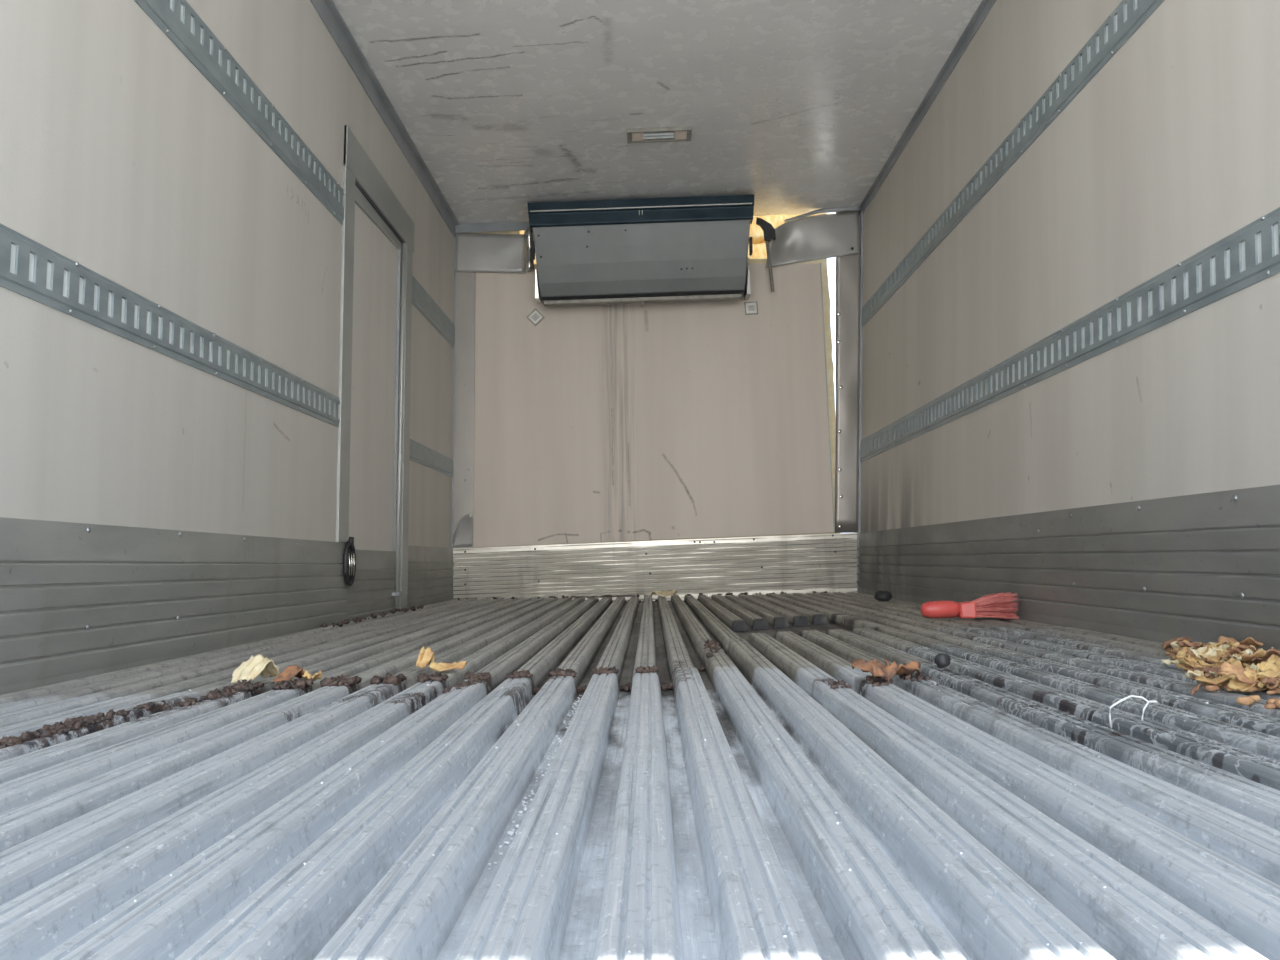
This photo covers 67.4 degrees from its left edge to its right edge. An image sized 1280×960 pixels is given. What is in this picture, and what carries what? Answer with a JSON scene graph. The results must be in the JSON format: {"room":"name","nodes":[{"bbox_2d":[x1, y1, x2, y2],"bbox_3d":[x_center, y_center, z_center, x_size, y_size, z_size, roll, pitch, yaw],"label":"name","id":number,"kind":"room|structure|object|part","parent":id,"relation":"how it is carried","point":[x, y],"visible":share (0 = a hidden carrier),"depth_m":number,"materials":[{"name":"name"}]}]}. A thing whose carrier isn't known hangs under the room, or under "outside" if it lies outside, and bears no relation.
{"room":"refrigerated truck interior","nodes":[
{"label":"refrigerated truck interior","id":0,"kind":"room"},
{"bbox_2d":[0,0,454,608],"bbox_3d":[-1.121,-0.582,2.969,0.108,2.250,5.200,-1,-5,1],"label":"wall","id":1,"kind":"structure","parent":0,"point":[119,157],"depth_m":2.28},
{"bbox_2d":[0,223,339,426],"bbox_3d":[-1.087,-0.360,1.938,0.009,0.106,3.142,-1,-5,1],"label":"rail","id":2,"kind":"object","parent":1,"relation":"attached to","point":[28,275],"visible":1,"depth_m":2.08,"materials":[{"name":"metal"}]},
{"bbox_2d":[0,517,347,694],"bbox_3d":[-1.080,0.244,1.892,0.015,0.337,3.188,-1,-5,1],"label":"baseboard","id":3,"kind":"structure","parent":1,"relation":"attached to","point":[78,600],"depth_m":2.06,"materials":[{"name":"metal"}]},
{"bbox_2d":[134,0,343,224],"bbox_3d":[-1.090,-1.109,1.988,0.009,0.132,3.120,-1,-5,1],"label":"rail","id":4,"kind":"object","parent":1,"relation":"attached to","point":[191,36],"visible":1,"depth_m":2.61,"materials":[{"name":"metal"}]},
{"bbox_2d":[336,125,413,620],"bbox_3d":[-1.091,-0.318,3.929,0.122,1.880,1.002,-1,-5,1],"label":"door","id":5,"kind":"structure","parent":1,"relation":"in","point":[373,456],"depth_m":3.88,"materials":[{"name":"metal"}]},
{"bbox_3d":[-1.049,0.301,3.470,0.016,0.166,0.116,-1,-5,1],"label":"handle","id":6,"kind":"part","parent":5,"relation":"part of","materials":[{"name":"black plastic"}]},
{"bbox_3d":[-1.048,0.224,3.476,0.023,0.037,0.022,-3,-5,23],"label":"latch knob","id":7,"kind":"part","parent":5,"relation":"part of","materials":[{"name":"black plastic"}]},
{"bbox_3d":[-1.065,0.425,3.834,0.014,0.291,0.710,-1,-5,1],"label":"kick plate","id":8,"kind":"part","parent":5,"relation":"part of","materials":[{"name":"grey metal"}]},
{"bbox_3d":[-1.088,-1.058,3.983,0.032,0.060,0.765,-1,-5,1],"label":"header rail","id":9,"kind":"part","parent":5,"relation":"part of","materials":[{"name":"metal"}]},
{"bbox_3d":[-1.045,-0.253,4.193,0.018,1.608,0.058,-4,-5,30],"label":"lock rod","id":10,"kind":"part","parent":5,"relation":"part of","materials":[{"name":"metal"}]},
{"bbox_2d":[310,0,459,237],"bbox_3d":[-1.072,-1.633,2.993,0.031,0.092,5.080,-1,-5,1],"label":"trim","id":11,"kind":"structure","parent":1,"relation":"attached to","point":[327,10],"depth_m":3.93,"materials":[{"name":"grey metal"}]},
{"bbox_2d":[407,545,453,608],"bbox_3d":[-1.049,0.495,4.856,0.014,0.316,1.018,-1,-5,1],"label":"baseboard","id":12,"kind":"structure","parent":1,"relation":"attached to","point":[430,573],"depth_m":4.77,"materials":[{"name":"grey metal"}]},
{"bbox_2d":[410,439,452,476],"bbox_3d":[-1.056,-0.105,4.896,0.007,0.097,0.980,-1,-5,1],"label":"rail","id":13,"kind":"object","parent":1,"relation":"attached to","point":[419,453],"visible":1,"depth_m":4.83,"materials":[{"name":"grey metal"}]},
{"bbox_2d":[412,275,454,347],"bbox_3d":[-1.060,-0.856,4.957,0.008,0.133,0.980,-1,-5,1],"label":"rail","id":14,"kind":"object","parent":1,"relation":"attached to","point":[421,299],"visible":0.96,"depth_m":4.89,"materials":[{"name":"grey metal"}]},
{"bbox_2d":[451,238,455,592],"bbox_3d":[-1.052,-0.398,5.426,0.034,2.080,0.030,-1,-5,1],"label":"trim","id":15,"kind":"structure","parent":1,"relation":"attached to","point":[455,238],"depth_m":5.42,"materials":[{"name":"grey metal"}]},
{"bbox_2d":[0,592,1279,959],"bbox_3d":[0.054,0.476,2.870,2.360,0.076,5.200,-1,-5,1],"label":"floor","id":16,"kind":"structure","parent":0,"point":[683,886],"depth_m":0.85,"materials":[{"name":"metal"}]},
{"bbox_2d":[231,654,279,682],"bbox_3d":[-0.664,0.326,1.663,0.058,0.046,0.074,-3,-5,20],"label":"paper scrap","id":17,"kind":"object","parent":16,"relation":"on","point":[251,668],"visible":0.97,"depth_m":1.66,"materials":[{"name":"beige paper"}]},
{"bbox_2d":[416,646,434,668],"bbox_3d":[-0.412,0.338,1.829,0.031,0.040,0.040,-4,-6,36],"label":"paper scrap","id":18,"kind":"object","parent":16,"relation":"on","point":[425,657],"visible":0.95,"depth_m":1.82,"materials":[{"name":"beige paper"}]},
{"bbox_2d":[430,661,466,670],"bbox_3d":[-0.358,0.347,1.793,0.068,0.016,0.040,-1,-5,1],"label":"scrap","id":19,"kind":"object","parent":16,"relation":"on","point":[434,666],"visible":1,"depth_m":1.79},
{"bbox_2d":[0,591,930,748],"bbox_3d":[-0.054,0.480,3.201,2.078,0.055,4.321,-1,-5,3],"label":"muck","id":20,"kind":"object","parent":16,"relation":"on","point":[58,728],"visible":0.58,"depth_m":1.62,"materials":[{"name":"brown soil"}]},
{"bbox_2d":[273,665,304,682],"bbox_3d":[-0.603,0.334,1.654,0.044,0.028,0.062,-3,-5,26],"label":"scrap","id":21,"kind":"object","parent":20,"relation":"on","point":[292,671],"visible":0.88,"depth_m":1.65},
{"bbox_2d":[302,670,322,680],"bbox_3d":[-0.563,0.337,1.654,0.034,0.021,0.029,-1,-5,1],"label":"scrap","id":22,"kind":"object","parent":20,"relation":"on","point":[307,675],"visible":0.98,"depth_m":1.65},
{"bbox_2d":[884,659,921,675],"bbox_3d":[0.439,0.311,1.597,0.063,0.028,0.065,-1,-5,1],"label":"scrap","id":23,"kind":"object","parent":20,"relation":"on","point":[909,668],"visible":0.74,"depth_m":1.58,"materials":[{"name":"brown plant"}]},
{"bbox_2d":[570,595,635,597],"bbox_3d":[-0.194,0.615,5.074,0.347,0.011,0.061,-1,-5,-4],"label":"strip","id":24,"kind":"object","parent":16,"relation":"on","point":[611,595],"visible":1,"depth_m":5.05,"materials":[{"name":"grey metal"}]},
{"bbox_2d":[66,670,1223,951],"bbox_3d":[0.021,0.310,1.086,1.760,0.035,1.232,-1,-5,1],"label":"grit","id":25,"kind":"object","parent":16,"relation":"on","point":[548,758],"visible":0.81,"depth_m":0.94,"materials":[{"name":"grey"}]},
{"bbox_2d":[650,590,677,596],"bbox_3d":[0.125,0.589,4.983,0.145,0.034,0.099,0,-5,-14],"label":"scrap","id":26,"kind":"object","parent":16,"relation":"on","point":[665,593],"visible":1,"depth_m":4.97,"materials":[{"name":"beige paper"}]},
{"bbox_2d":[851,659,896,681],"bbox_3d":[0.377,0.304,1.542,0.073,0.034,0.071,-4,-6,33],"label":"scrap","id":27,"kind":"object","parent":16,"relation":"on","point":[875,667],"visible":1,"depth_m":1.52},
{"bbox_2d":[874,590,891,600],"bbox_3d":[1.067,0.510,4.211,0.082,0.051,0.060,-1,-5,1],"label":"lump","id":28,"kind":"object","parent":16,"relation":"on","point":[879,595],"visible":0.99,"depth_m":4.19,"materials":[{"name":"black plastic"}]},
{"bbox_2d":[934,653,950,667],"bbox_3d":[0.541,0.324,1.717,0.029,0.028,0.025,-1,-5,1],"label":"pebble","id":29,"kind":"object","parent":16,"relation":"on","point":[941,660],"visible":1,"depth_m":1.71,"materials":[{"name":"black stone"}]},
{"bbox_2d":[920,592,1018,618],"bbox_3d":[1.024,0.390,2.990,0.294,0.078,0.153,-2,-5,13],"label":"brush","id":30,"kind":"object","parent":16,"relation":"on","point":[998,605],"visible":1,"depth_m":2.94,"materials":[{"name":"red plastic"}]},
{"bbox_3d":[0.930,0.400,2.968,0.119,0.054,0.054,-1,-5,1],"label":"handle","id":31,"kind":"part","parent":30,"relation":"part of","materials":[{"name":"red plastic"}]},
{"bbox_2d":[1108,695,1156,727],"bbox_3d":[0.598,0.281,1.166,0.060,0.038,0.012,-1,-5,1],"label":"loop","id":32,"kind":"object","parent":16,"relation":"on","point":[1130,696],"visible":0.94,"depth_m":1.17,"materials":[{"name":"white plastic"}]},
{"bbox_2d":[1161,659,1179,664],"bbox_3d":[0.921,0.311,1.655,0.024,0.016,0.041,1,-5,-26],"label":"scrap","id":33,"kind":"object","parent":16,"relation":"on","point":[1165,661],"visible":0.63,"depth_m":1.66,"materials":[{"name":"beige paper"}]},
{"bbox_2d":[1162,636,1190,649],"bbox_3d":[1.053,0.320,1.885,0.052,0.027,0.032,-2,-5,15],"label":"scrap","id":34,"kind":"object","parent":16,"relation":"on","point":[1167,644],"visible":0.88,"depth_m":1.88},
{"bbox_2d":[1173,646,1187,653],"bbox_3d":[1.002,0.316,1.780,0.023,0.014,0.041,-4,-5,32],"label":"scrap","id":35,"kind":"object","parent":16,"relation":"on","point":[1176,649],"visible":0.47,"depth_m":1.78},
{"bbox_2d":[1171,641,1195,649],"bbox_3d":[1.046,0.320,1.829,0.035,0.023,0.057,2,-6,-37],"label":"scrap","id":36,"kind":"object","parent":16,"relation":"on","point":[1173,644],"visible":0.23,"depth_m":1.84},
{"bbox_2d":[1176,663,1192,669],"bbox_3d":[0.914,0.312,1.601,0.022,0.012,0.035,3,-6,-43],"label":"scrap","id":37,"kind":"object","parent":16,"relation":"on","point":[1180,665],"visible":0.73,"depth_m":1.60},
{"bbox_2d":[1177,657,1194,667],"bbox_3d":[0.917,0.304,1.592,0.029,0.020,0.048,2,-6,-35],"label":"scrap","id":38,"kind":"object","parent":37,"relation":"on","point":[1187,663],"visible":0.52,"depth_m":1.60,"materials":[{"name":"brown paper"}]},
{"bbox_2d":[1177,654,1190,660],"bbox_3d":[0.908,0.297,1.607,0.018,0.011,0.030,-2,-5,11],"label":"scrap","id":39,"kind":"object","parent":38,"relation":"on","point":[1178,656],"visible":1,"depth_m":1.60,"materials":[{"name":"beige paper"}]},
{"bbox_2d":[1185,642,1200,648],"bbox_3d":[1.031,0.309,1.788,0.027,0.016,0.046,-3,-5,23],"label":"scrap","id":40,"kind":"object","parent":16,"relation":"on","point":[1192,644],"visible":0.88,"depth_m":1.78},
{"bbox_2d":[1186,668,1204,680],"bbox_3d":[0.835,0.291,1.442,0.026,0.017,0.043,-4,-5,31],"label":"scrap","id":41,"kind":"object","parent":16,"relation":"on","point":[1193,677],"visible":0.26,"depth_m":1.44,"materials":[{"name":"brown plant"}]},
{"bbox_2d":[1198,666,1220,673],"bbox_3d":[0.847,0.286,1.433,0.025,0.019,0.043,1,-5,-28],"label":"scrap","id":42,"kind":"object","parent":41,"relation":"on","point":[1215,670],"visible":0.63,"depth_m":1.42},
{"bbox_2d":[1190,684,1202,694],"bbox_3d":[0.797,0.300,1.377,0.020,0.015,0.013,2,-6,-35],"label":"scrap","id":43,"kind":"object","parent":16,"relation":"on","point":[1195,689],"visible":1,"depth_m":1.37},
{"bbox_2d":[1196,643,1209,649],"bbox_3d":[1.041,0.308,1.759,0.032,0.023,0.055,-1,-5,4],"label":"scrap","id":44,"kind":"object","parent":16,"relation":"on","point":[1204,645],"visible":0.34,"depth_m":1.75,"materials":[{"name":"brown plant"}]},
{"bbox_2d":[1195,654,1219,663],"bbox_3d":[0.971,0.305,1.637,0.028,0.015,0.040,0,-5,-15],"label":"scrap","id":45,"kind":"object","parent":16,"relation":"on","point":[1214,658],"visible":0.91,"depth_m":1.63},
{"bbox_2d":[1190,646,1216,660],"bbox_3d":[0.969,0.299,1.651,0.046,0.026,0.029,-2,-5,11],"label":"scrap","id":46,"kind":"object","parent":45,"relation":"on","point":[1200,650],"visible":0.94,"depth_m":1.65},
{"bbox_2d":[1192,671,1229,685],"bbox_3d":[0.823,0.288,1.386,0.035,0.020,0.056,2,-6,-36],"label":"scrap","id":47,"kind":"object","parent":16,"relation":"on","point":[1223,679],"visible":0.96,"depth_m":1.38,"materials":[{"name":"beige plant"}]},
{"bbox_2d":[1185,670,1203,677],"bbox_3d":[0.806,0.283,1.398,0.036,0.012,0.022,3,-6,-38],"label":"scrap","id":48,"kind":"object","parent":47,"relation":"on","point":[1189,674],"visible":1,"depth_m":1.39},
{"bbox_2d":[1165,647,1279,708],"bbox_3d":[0.991,0.307,1.554,0.205,0.012,0.804,-3,-5,22],"label":"crumbs","id":49,"kind":"object","parent":16,"relation":"on","point":[1272,703],"visible":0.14,"depth_m":1.33,"materials":[{"name":"brown food"}]},
{"bbox_2d":[1178,647,1188,656],"bbox_3d":[0.981,0.314,1.721,0.037,0.027,0.024,-3,-5,20],"label":"scrap","id":50,"kind":"object","parent":49,"relation":"on","point":[1181,652],"visible":0.2,"depth_m":1.73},
{"bbox_2d":[1187,655,1202,662],"bbox_3d":[0.950,0.312,1.645,0.030,0.023,0.019,1,-5,-23],"label":"scrap","id":51,"kind":"object","parent":49,"relation":"on","point":[1189,657],"visible":0.42,"depth_m":1.65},
{"bbox_2d":[1197,659,1213,663],"bbox_3d":[0.951,0.309,1.615,0.017,0.019,0.028,0,-5,-13],"label":"scrap","id":52,"kind":"object","parent":49,"relation":"on","point":[1206,660],"visible":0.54,"depth_m":1.61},
{"bbox_2d":[1218,644,1226,649],"bbox_3d":[1.028,0.307,1.721,0.029,0.027,0.048,0,-5,-15],"label":"scrap","id":53,"kind":"object","parent":49,"relation":"on","point":[1224,646],"visible":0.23,"depth_m":1.70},
{"bbox_2d":[1214,657,1236,667],"bbox_3d":[0.897,0.284,1.479,0.029,0.024,0.045,2,-5,-32],"label":"scrap","id":54,"kind":"object","parent":49,"relation":"on","point":[1232,658],"visible":0.2,"depth_m":1.46,"materials":[{"name":"brown paper"}]},
{"bbox_2d":[1219,660,1242,679],"bbox_3d":[0.868,0.281,1.413,0.043,0.030,0.035,1,-5,-18],"label":"scrap","id":55,"kind":"object","parent":49,"relation":"on","point":[1237,662],"visible":0.17,"depth_m":1.42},
{"bbox_2d":[1227,644,1256,652],"bbox_3d":[1.064,0.301,1.694,0.048,0.023,0.027,-4,-6,35],"label":"scrap","id":56,"kind":"object","parent":49,"relation":"on","point":[1241,647],"visible":0.58,"depth_m":1.69,"materials":[{"name":"brown plant"}]},
{"label":"scrap","id":57,"kind":"object","parent":49,"relation":"on","visible":0},
{"bbox_2d":[1219,653,1231,660],"bbox_3d":[0.990,0.299,1.619,0.015,0.013,0.025,2,-5,-32],"label":"scrap","id":58,"kind":"object","parent":57,"relation":"on","point":[1227,654],"visible":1,"depth_m":1.62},
{"label":"scrap","id":59,"kind":"object","parent":49,"relation":"on","visible":0},
{"bbox_2d":[1260,648,1279,660],"bbox_3d":[1.049,0.293,1.591,0.048,0.031,0.030,-5,-6,37],"label":"scrap","id":60,"kind":"object","parent":59,"relation":"on","point":[1274,651],"visible":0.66,"depth_m":1.59,"materials":[{"name":"brown plant"}]},
{"label":"scrap","id":61,"kind":"object","parent":49,"relation":"on","visible":0},
{"bbox_2d":[1175,640,1188,646],"bbox_3d":[1.043,0.321,1.835,0.038,0.030,0.038,-2,-5,8],"label":"scrap","id":62,"kind":"object","parent":61,"relation":"on","point":[1181,643],"visible":0.35,"depth_m":1.82,"materials":[{"name":"brown paper"}]},
{"bbox_2d":[1216,636,1237,643],"bbox_3d":[1.137,0.313,1.848,0.050,0.024,0.027,-2,-5,17],"label":"scrap","id":63,"kind":"object","parent":16,"relation":"on","point":[1221,639],"visible":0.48,"depth_m":1.85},
{"bbox_2d":[1227,671,1255,690],"bbox_3d":[0.847,0.283,1.351,0.035,0.027,0.018,-4,-6,36],"label":"scrap","id":64,"kind":"object","parent":16,"relation":"on","point":[1241,686],"visible":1,"depth_m":1.35,"materials":[{"name":"beige paper"}]},
{"bbox_2d":[1217,662,1258,686],"bbox_3d":[0.845,0.274,1.354,0.053,0.034,0.029,-1,-5,4],"label":"scrap","id":65,"kind":"object","parent":64,"relation":"on","point":[1227,668],"visible":1,"depth_m":1.35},
{"bbox_2d":[1230,648,1252,660],"bbox_3d":[1.007,0.292,1.605,0.044,0.019,0.028,1,-5,-20],"label":"scrap","id":66,"kind":"object","parent":16,"relation":"on","point":[1248,650],"visible":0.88,"depth_m":1.60,"materials":[{"name":"beige paper"}]},
{"bbox_2d":[1250,656,1264,664],"bbox_3d":[1.025,0.304,1.587,0.029,0.028,0.042,-4,-5,31],"label":"scrap","id":67,"kind":"object","parent":16,"relation":"on","point":[1256,660],"visible":0.52,"depth_m":1.58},
{"bbox_2d":[1234,649,1265,661],"bbox_3d":[1.009,0.291,1.595,0.033,0.023,0.052,2,-6,-36],"label":"scrap","id":68,"kind":"object","parent":67,"relation":"on","point":[1259,653],"visible":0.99,"depth_m":1.58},
{"label":"scrap","id":69,"kind":"object","parent":16,"relation":"on","visible":0},
{"bbox_2d":[1216,649,1227,656],"bbox_3d":[0.994,0.301,1.663,0.043,0.017,0.024,-3,-5,20],"label":"scrap","id":70,"kind":"object","parent":69,"relation":"on","point":[1219,654],"visible":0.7,"depth_m":1.66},
{"label":"scrap","id":71,"kind":"object","parent":16,"relation":"on","visible":0},
{"bbox_2d":[1185,648,1194,655],"bbox_3d":[0.972,0.303,1.691,0.032,0.012,0.018,2,-6,-36],"label":"scrap","id":72,"kind":"object","parent":71,"relation":"on","point":[1189,652],"visible":0.47,"depth_m":1.69,"materials":[{"name":"brown plant"}]},
{"label":"scrap","id":73,"kind":"object","parent":16,"relation":"on","visible":0},
{"bbox_2d":[1229,642,1239,647],"bbox_3d":[1.099,0.311,1.752,0.041,0.031,0.021,-5,-6,39],"label":"scrap","id":74,"kind":"object","parent":73,"relation":"on","point":[1236,643],"visible":0.16,"depth_m":1.75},
{"label":"scrap","id":75,"kind":"object","parent":73,"relation":"on","visible":0},
{"label":"scrap","id":76,"kind":"object","parent":75,"relation":"on","visible":0},
{"label":"scrap","id":77,"kind":"object","parent":76,"relation":"on","visible":0},
{"bbox_2d":[1239,637,1262,647],"bbox_3d":[1.138,0.307,1.791,0.030,0.032,0.053,1,-5,-22],"label":"scrap","id":78,"kind":"object","parent":77,"relation":"on","point":[1250,641],"visible":0.67,"depth_m":1.78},
{"label":"scrap","id":79,"kind":"object","parent":16,"relation":"on","visible":0},
{"label":"scrap","id":80,"kind":"object","parent":79,"relation":"on","visible":0},
{"bbox_2d":[1226,648,1250,657],"bbox_3d":[1.014,0.297,1.627,0.025,0.024,0.046,1,-5,-27],"label":"scrap","id":81,"kind":"object","parent":80,"relation":"on","point":[1238,651],"visible":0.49,"depth_m":1.62,"materials":[{"name":"brown paper"}]},
{"label":"scrap","id":82,"kind":"object","parent":16,"relation":"on","visible":0},
{"bbox_2d":[1267,654,1279,664],"bbox_3d":[1.006,0.289,1.508,0.044,0.028,0.028,1,-5,-22],"label":"scrap","id":83,"kind":"object","parent":82,"relation":"on","point":[1272,658],"visible":0.38,"depth_m":1.51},
{"label":"scrap","id":84,"kind":"object","parent":16,"relation":"on","visible":0},
{"bbox_2d":[1245,666,1266,687],"bbox_3d":[0.879,0.280,1.369,0.030,0.027,0.050,0,-5,-7],"label":"scrap","id":85,"kind":"object","parent":84,"relation":"on","point":[1248,669],"visible":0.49,"depth_m":1.37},
{"label":"scrap","id":86,"kind":"object","parent":16,"relation":"on","visible":0},
{"bbox_2d":[1261,677,1279,684],"bbox_3d":[0.882,0.282,1.335,0.036,0.018,0.021,-1,-5,-5],"label":"scrap","id":87,"kind":"object","parent":86,"relation":"on","point":[1264,680],"visible":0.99,"depth_m":1.33,"materials":[{"name":"brown plant"}]},
{"bbox_2d":[1267,676,1279,688],"bbox_3d":[0.891,0.277,1.330,0.040,0.026,0.024,-5,-6,40],"label":"scrap","id":88,"kind":"object","parent":87,"relation":"on","point":[1272,686],"visible":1,"depth_m":1.33,"materials":[{"name":"brown paper"}]},
{"label":"scrap","id":89,"kind":"object","parent":86,"relation":"on","visible":0},
{"bbox_2d":[1255,669,1279,679],"bbox_3d":[0.901,0.275,1.362,0.050,0.019,0.030,-4,-6,32],"label":"scrap","id":90,"kind":"object","parent":89,"relation":"on","point":[1267,673],"visible":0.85,"depth_m":1.37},
{"bbox_2d":[1257,661,1279,677],"bbox_3d":[0.903,0.275,1.379,0.031,0.026,0.050,-3,-5,21],"label":"scrap","id":91,"kind":"object","parent":90,"relation":"on","point":[1262,666],"visible":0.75,"depth_m":1.39,"materials":[{"name":"beige paper"}]},
{"bbox_2d":[453,214,835,590],"bbox_3d":[0.076,-0.415,5.457,2.330,2.280,0.087,-1,-5,1],"label":"wall","id":92,"kind":"structure","parent":0,"point":[602,423],"depth_m":5.41,"materials":[{"name":"fibreglass-reinforced plastic panel"},{"name":"yellow foam"}]},
{"bbox_2d":[452,272,474,547],"bbox_3d":[-0.997,-0.411,5.393,0.138,1.580,0.066,-1,-5,1],"label":"post","id":93,"kind":"object","parent":92,"relation":"attached to","point":[463,493],"visible":1,"depth_m":5.42,"materials":[{"name":"silver metal"}]},
{"bbox_2d":[455,221,533,272],"bbox_3d":[-0.829,-1.326,5.470,0.460,0.304,0.048,-1,-5,1],"label":"flashing","id":94,"kind":"object","parent":92,"relation":"attached to","point":[475,252],"visible":0.94,"depth_m":5.48,"materials":[{"name":"metal"}]},
{"bbox_2d":[527,308,544,325],"bbox_3d":[-0.594,-0.926,5.460,0.103,0.103,0.010,-1,-5,1],"label":"plate","id":95,"kind":"object","parent":92,"relation":"in","point":[535,316],"visible":1,"depth_m":5.46,"materials":[{"name":"grey metal"}]},
{"bbox_2d":[453,533,856,601],"bbox_3d":[0.088,0.518,5.342,2.258,0.410,0.019,-1,-5,1],"label":"baseboard","id":96,"kind":"structure","parent":92,"relation":"attached to","point":[791,564],"depth_m":5.34,"materials":[{"name":"silver metal"}]},
{"bbox_2d":[744,301,757,314],"bbox_3d":[0.632,-0.976,5.452,0.076,0.076,0.010,-1,-5,1],"label":"air vent","id":97,"kind":"object","parent":92,"relation":"in","point":[751,308],"visible":1,"depth_m":5.45,"materials":[{"name":"grey metal"}]},
{"bbox_2d":[766,206,860,267],"bbox_3d":[0.985,-1.388,5.444,0.547,0.354,0.095,-1,-5,1],"label":"metal panel","id":98,"kind":"object","parent":92,"relation":"attached to","point":[823,236],"visible":0.99,"depth_m":5.46,"materials":[{"name":"metal"}]},
{"bbox_2d":[756,217,775,291],"bbox_3d":[0.707,-1.259,5.361,0.106,0.422,0.027,-1,-5,1],"label":"strap","id":99,"kind":"object","parent":98,"relation":"hanging from","point":[768,229],"visible":1,"depth_m":5.36,"materials":[{"name":"black plastic"}]},
{"bbox_2d":[835,210,860,532],"bbox_3d":[1.179,-0.629,5.415,0.221,1.849,0.014,-1,-5,1],"label":"post","id":100,"kind":"object","parent":92,"relation":"attached to","point":[847,266],"visible":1,"depth_m":5.40,"materials":[{"name":"silver metal"}]},
{"bbox_2d":[856,210,862,587],"bbox_3d":[1.237,-0.470,5.401,0.109,2.140,0.045,-1,-5,1],"label":"trim","id":101,"kind":"structure","parent":92,"relation":"attached to","point":[861,214],"depth_m":5.38,"materials":[{"name":"metal"}]},
{"bbox_2d":[333,0,981,223],"bbox_3d":[0.081,-1.748,3.051,2.510,0.130,5.200,-1,-5,1],"label":"ceiling","id":102,"kind":"structure","parent":0,"point":[795,106],"depth_m":4.00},
{"bbox_2d":[527,195,753,306],"bbox_3d":[0.011,-1.236,5.304,1.224,0.564,0.336,-1,-5,1],"label":"refrigeration unit","id":103,"kind":"object","parent":102,"relation":"hanging from","point":[673,249],"visible":1,"depth_m":5.20,"materials":[{"name":"grey metal"}]},
{"bbox_2d":[627,126,691,143],"bbox_3d":[0.089,-1.588,4.417,0.296,0.024,0.120,-1,-5,1],"label":"recessed light","id":104,"kind":"object","parent":102,"relation":"in","point":[659,134],"visible":1,"depth_m":4.40,"materials":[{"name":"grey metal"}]},
{"bbox_2d":[632,133,642,140],"bbox_3d":[-0.011,-1.582,4.418,0.052,0.014,0.082,-1,-5,1],"label":"socket","id":105,"kind":"object","parent":104,"relation":"attached to","point":[635,136],"depth_m":4.41,"materials":[{"name":"beige plastic"}]},
{"bbox_2d":[674,131,686,138],"bbox_3d":[0.186,-1.590,4.417,0.058,0.014,0.082,-1,-5,1],"label":"socket","id":106,"kind":"object","parent":104,"relation":"attached to","point":[677,134],"depth_m":4.41,"materials":[{"name":"beige plastic"}]},
{"bbox_2d":[860,0,1279,532],"bbox_3d":[1.256,-0.645,2.949,0.184,2.290,5.200,-1,-5,1],"label":"wall","id":107,"kind":"structure","parent":0,"point":[1171,149],"depth_m":2.64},
{"bbox_2d":[860,0,995,213],"bbox_3d":[1.235,-1.740,2.978,0.026,0.055,5.080,-1,-5,1],"label":"trim","id":108,"kind":"structure","parent":107,"relation":"attached to","point":[985,6],"depth_m":4.09,"materials":[{"name":"grey metal"}]},
{"bbox_2d":[861,0,1163,327],"bbox_3d":[1.225,-1.118,2.915,0.012,0.115,5.015,-1,-5,1],"label":"rail","id":109,"kind":"object","parent":107,"relation":"attached to","point":[1125,20],"visible":1,"depth_m":3.02,"materials":[{"name":"metal"}]},
{"bbox_2d":[856,484,1279,650],"bbox_3d":[1.185,0.269,2.814,0.026,0.357,5.078,-1,-5,1],"label":"baseboard","id":110,"kind":"structure","parent":107,"relation":"attached to","point":[1204,567],"depth_m":2.37,"materials":[{"name":"metal"}]},
{"bbox_2d":[860,207,1279,461],"bbox_3d":[1.204,-0.363,2.854,0.013,0.122,5.015,-1,-5,1],"label":"rail","id":111,"kind":"object","parent":107,"relation":"attached to","point":[1193,290],"visible":1,"depth_m":2.40,"materials":[{"name":"metal"}]},
{"label":"scrap","id":112,"kind":"object","parent":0,"visible":0},
{"bbox_2d":[1194,661,1216,667],"bbox_3d":[0.908,0.297,1.536,0.040,0.013,0.028,1,-5,-25],"label":"scrap","id":113,"kind":"object","parent":112,"relation":"on","point":[1196,664],"visible":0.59,"depth_m":1.54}
]}

